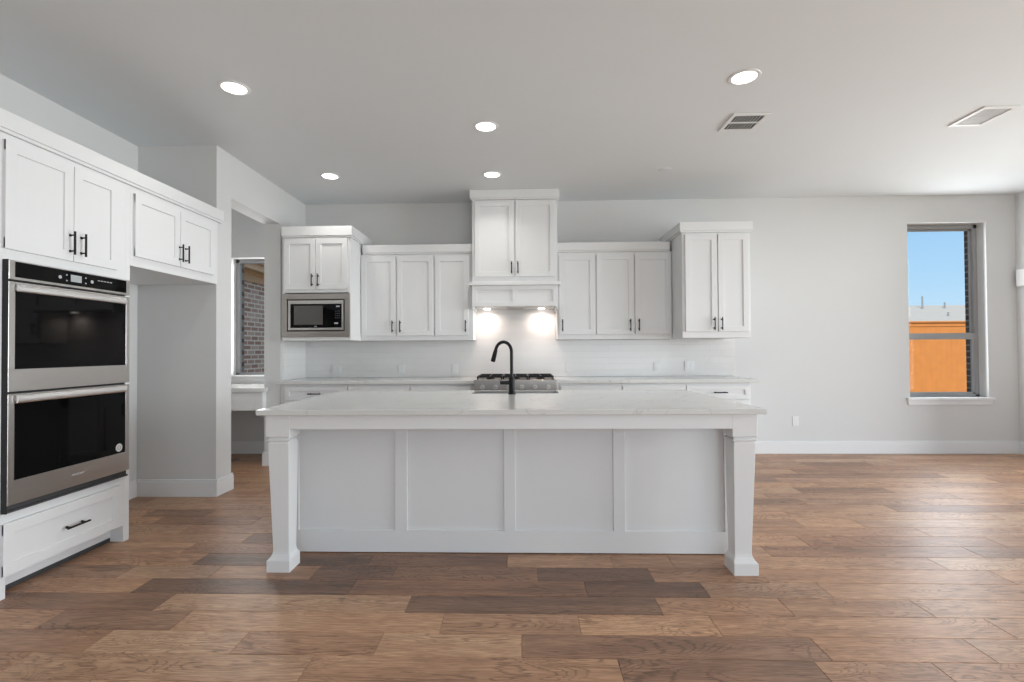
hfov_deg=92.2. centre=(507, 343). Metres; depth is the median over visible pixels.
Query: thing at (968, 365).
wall
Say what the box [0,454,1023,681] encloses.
floor
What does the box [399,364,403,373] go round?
electrical outlet
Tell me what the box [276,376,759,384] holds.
countertop
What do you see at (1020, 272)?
wall box
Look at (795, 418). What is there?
electrical outlet
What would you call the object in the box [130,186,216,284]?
upper cabinet
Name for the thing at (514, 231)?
upper cabinet
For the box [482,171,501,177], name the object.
recessed light
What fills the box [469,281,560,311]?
range hood
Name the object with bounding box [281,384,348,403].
base cabinet
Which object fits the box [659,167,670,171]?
cover plate
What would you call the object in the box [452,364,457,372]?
electrical outlet
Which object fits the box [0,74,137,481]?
wall
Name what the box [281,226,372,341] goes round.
upper cabinet
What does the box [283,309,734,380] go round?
tile backsplash
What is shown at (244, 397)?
desk
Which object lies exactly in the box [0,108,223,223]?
crown molding
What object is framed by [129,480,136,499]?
baseboard
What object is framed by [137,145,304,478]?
wall
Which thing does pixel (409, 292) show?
upper cabinet
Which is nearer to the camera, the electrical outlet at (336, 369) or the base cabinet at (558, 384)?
the base cabinet at (558, 384)
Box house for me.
[908,296,964,320]
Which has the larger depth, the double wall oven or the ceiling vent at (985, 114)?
the ceiling vent at (985, 114)
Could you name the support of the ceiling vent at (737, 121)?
in the ceiling
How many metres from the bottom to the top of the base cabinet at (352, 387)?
0.888 m
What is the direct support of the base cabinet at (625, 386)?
on the floor
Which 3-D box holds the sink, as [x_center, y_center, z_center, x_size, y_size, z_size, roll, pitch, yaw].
[0.064,0.525,3.896,0.667,0.276,0.330,0,-1,2]
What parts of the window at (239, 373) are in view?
sill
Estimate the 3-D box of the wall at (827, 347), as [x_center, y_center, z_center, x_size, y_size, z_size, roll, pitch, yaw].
[0.938,-0.198,6.026,10.130,3.050,0.160,0,-1,2]
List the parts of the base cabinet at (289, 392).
drawer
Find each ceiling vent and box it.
[718,113,770,131]
[948,106,1019,126]
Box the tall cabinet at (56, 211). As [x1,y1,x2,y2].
[0,131,129,600]
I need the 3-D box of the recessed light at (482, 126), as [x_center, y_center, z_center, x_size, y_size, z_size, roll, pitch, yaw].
[-0.172,-1.741,3.967,0.204,0.007,0.204,0,-1,2]
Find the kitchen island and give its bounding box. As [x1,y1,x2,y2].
[266,414,758,575]
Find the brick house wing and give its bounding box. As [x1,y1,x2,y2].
[244,264,263,371]
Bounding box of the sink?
[472,390,556,393]
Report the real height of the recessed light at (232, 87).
0.007 m
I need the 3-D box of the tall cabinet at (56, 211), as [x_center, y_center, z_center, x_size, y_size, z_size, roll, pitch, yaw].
[-2.878,0.119,2.897,0.764,2.375,0.857,0,-1,2]
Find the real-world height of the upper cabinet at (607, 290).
1.093 m
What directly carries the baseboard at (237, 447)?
attached to the wall at (827, 347)
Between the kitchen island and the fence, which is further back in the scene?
the fence
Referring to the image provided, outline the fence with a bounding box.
[909,321,966,391]
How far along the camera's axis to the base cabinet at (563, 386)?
5.29 m
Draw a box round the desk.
[231,384,267,410]
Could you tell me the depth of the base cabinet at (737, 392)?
5.25 m
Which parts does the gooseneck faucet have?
spout, handle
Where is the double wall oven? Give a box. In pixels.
[0,259,129,514]
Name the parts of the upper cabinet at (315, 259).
door, crown, door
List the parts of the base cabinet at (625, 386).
drawer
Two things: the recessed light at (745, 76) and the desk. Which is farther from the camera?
the desk
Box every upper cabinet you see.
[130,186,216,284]
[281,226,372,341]
[361,244,475,340]
[470,189,558,281]
[555,241,671,339]
[660,221,752,338]
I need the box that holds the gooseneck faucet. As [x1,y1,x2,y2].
[491,340,515,393]
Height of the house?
5.120 m
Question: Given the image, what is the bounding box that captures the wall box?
[1016,269,1023,285]
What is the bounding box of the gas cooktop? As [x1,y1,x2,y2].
[474,373,556,390]
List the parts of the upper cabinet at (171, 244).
door, handle, handle, door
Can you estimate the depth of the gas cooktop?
5.24 m
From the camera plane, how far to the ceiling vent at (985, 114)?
3.83 m
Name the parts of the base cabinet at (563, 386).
drawer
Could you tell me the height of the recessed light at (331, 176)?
0.007 m
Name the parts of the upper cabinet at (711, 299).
door, crown, door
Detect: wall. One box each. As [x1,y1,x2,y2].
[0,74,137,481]
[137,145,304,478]
[231,194,1018,440]
[242,231,970,391]
[1014,192,1023,441]
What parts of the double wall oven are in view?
trim, vent trim, door, door, frame, glass, glass, control panel, handle, handle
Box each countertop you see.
[256,390,766,415]
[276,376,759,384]
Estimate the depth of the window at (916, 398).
5.93 m
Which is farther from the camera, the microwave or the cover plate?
the microwave
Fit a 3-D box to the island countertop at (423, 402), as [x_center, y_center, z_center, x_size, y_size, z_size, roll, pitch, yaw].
[0.020,0.391,3.382,2.824,0.030,1.317,0,-1,2]
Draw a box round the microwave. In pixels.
[282,293,349,336]
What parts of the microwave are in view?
door, frame, control panel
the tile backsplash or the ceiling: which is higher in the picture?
the ceiling
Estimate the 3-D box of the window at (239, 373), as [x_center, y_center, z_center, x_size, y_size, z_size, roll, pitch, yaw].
[-3.064,-0.317,6.136,0.675,1.465,0.170,0,-1,2]
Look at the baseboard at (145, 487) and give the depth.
4.25 m
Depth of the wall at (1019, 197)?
5.76 m
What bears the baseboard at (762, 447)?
attached to the wall at (827, 347)
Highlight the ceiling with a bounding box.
[0,0,1023,204]
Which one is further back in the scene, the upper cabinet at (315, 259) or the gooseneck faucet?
the upper cabinet at (315, 259)
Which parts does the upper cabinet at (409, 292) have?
door, door, crown, door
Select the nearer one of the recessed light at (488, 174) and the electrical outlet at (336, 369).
the recessed light at (488, 174)
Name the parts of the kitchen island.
leg, panel, leg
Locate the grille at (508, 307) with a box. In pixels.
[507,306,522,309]
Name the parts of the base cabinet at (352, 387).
drawer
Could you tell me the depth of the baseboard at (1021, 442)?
5.74 m
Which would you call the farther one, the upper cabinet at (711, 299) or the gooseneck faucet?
the upper cabinet at (711, 299)
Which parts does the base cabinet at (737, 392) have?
drawer, door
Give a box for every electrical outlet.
[332,365,340,373]
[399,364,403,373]
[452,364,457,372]
[654,362,659,370]
[684,361,693,369]
[792,416,798,425]
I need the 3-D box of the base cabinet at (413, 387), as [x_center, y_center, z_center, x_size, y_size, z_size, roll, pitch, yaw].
[-0.709,0.888,5.631,0.663,0.888,0.692,0,-1,2]
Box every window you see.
[231,260,263,376]
[906,225,995,404]
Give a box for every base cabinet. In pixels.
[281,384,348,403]
[348,384,409,390]
[410,384,471,390]
[472,383,559,389]
[560,383,621,389]
[622,383,685,389]
[686,383,750,404]
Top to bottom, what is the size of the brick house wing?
4.220 m
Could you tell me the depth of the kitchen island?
3.03 m
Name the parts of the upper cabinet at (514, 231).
door, crown, door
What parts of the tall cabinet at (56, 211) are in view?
door, drawer, handle, handle, handle, door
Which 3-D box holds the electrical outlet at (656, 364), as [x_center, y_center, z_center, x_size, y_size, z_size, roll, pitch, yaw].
[1.793,0.280,5.898,0.072,0.114,0.008,0,-1,2]
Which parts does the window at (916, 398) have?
sash, sash, sill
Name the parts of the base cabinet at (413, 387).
drawer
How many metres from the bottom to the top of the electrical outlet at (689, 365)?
0.114 m
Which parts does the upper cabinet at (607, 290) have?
door, crown, door, door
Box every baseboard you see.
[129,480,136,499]
[136,473,233,496]
[231,441,268,465]
[754,441,1019,453]
[1020,441,1023,454]
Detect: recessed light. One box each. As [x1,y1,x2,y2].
[217,80,250,95]
[319,172,339,179]
[473,120,497,131]
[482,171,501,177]
[727,68,760,85]

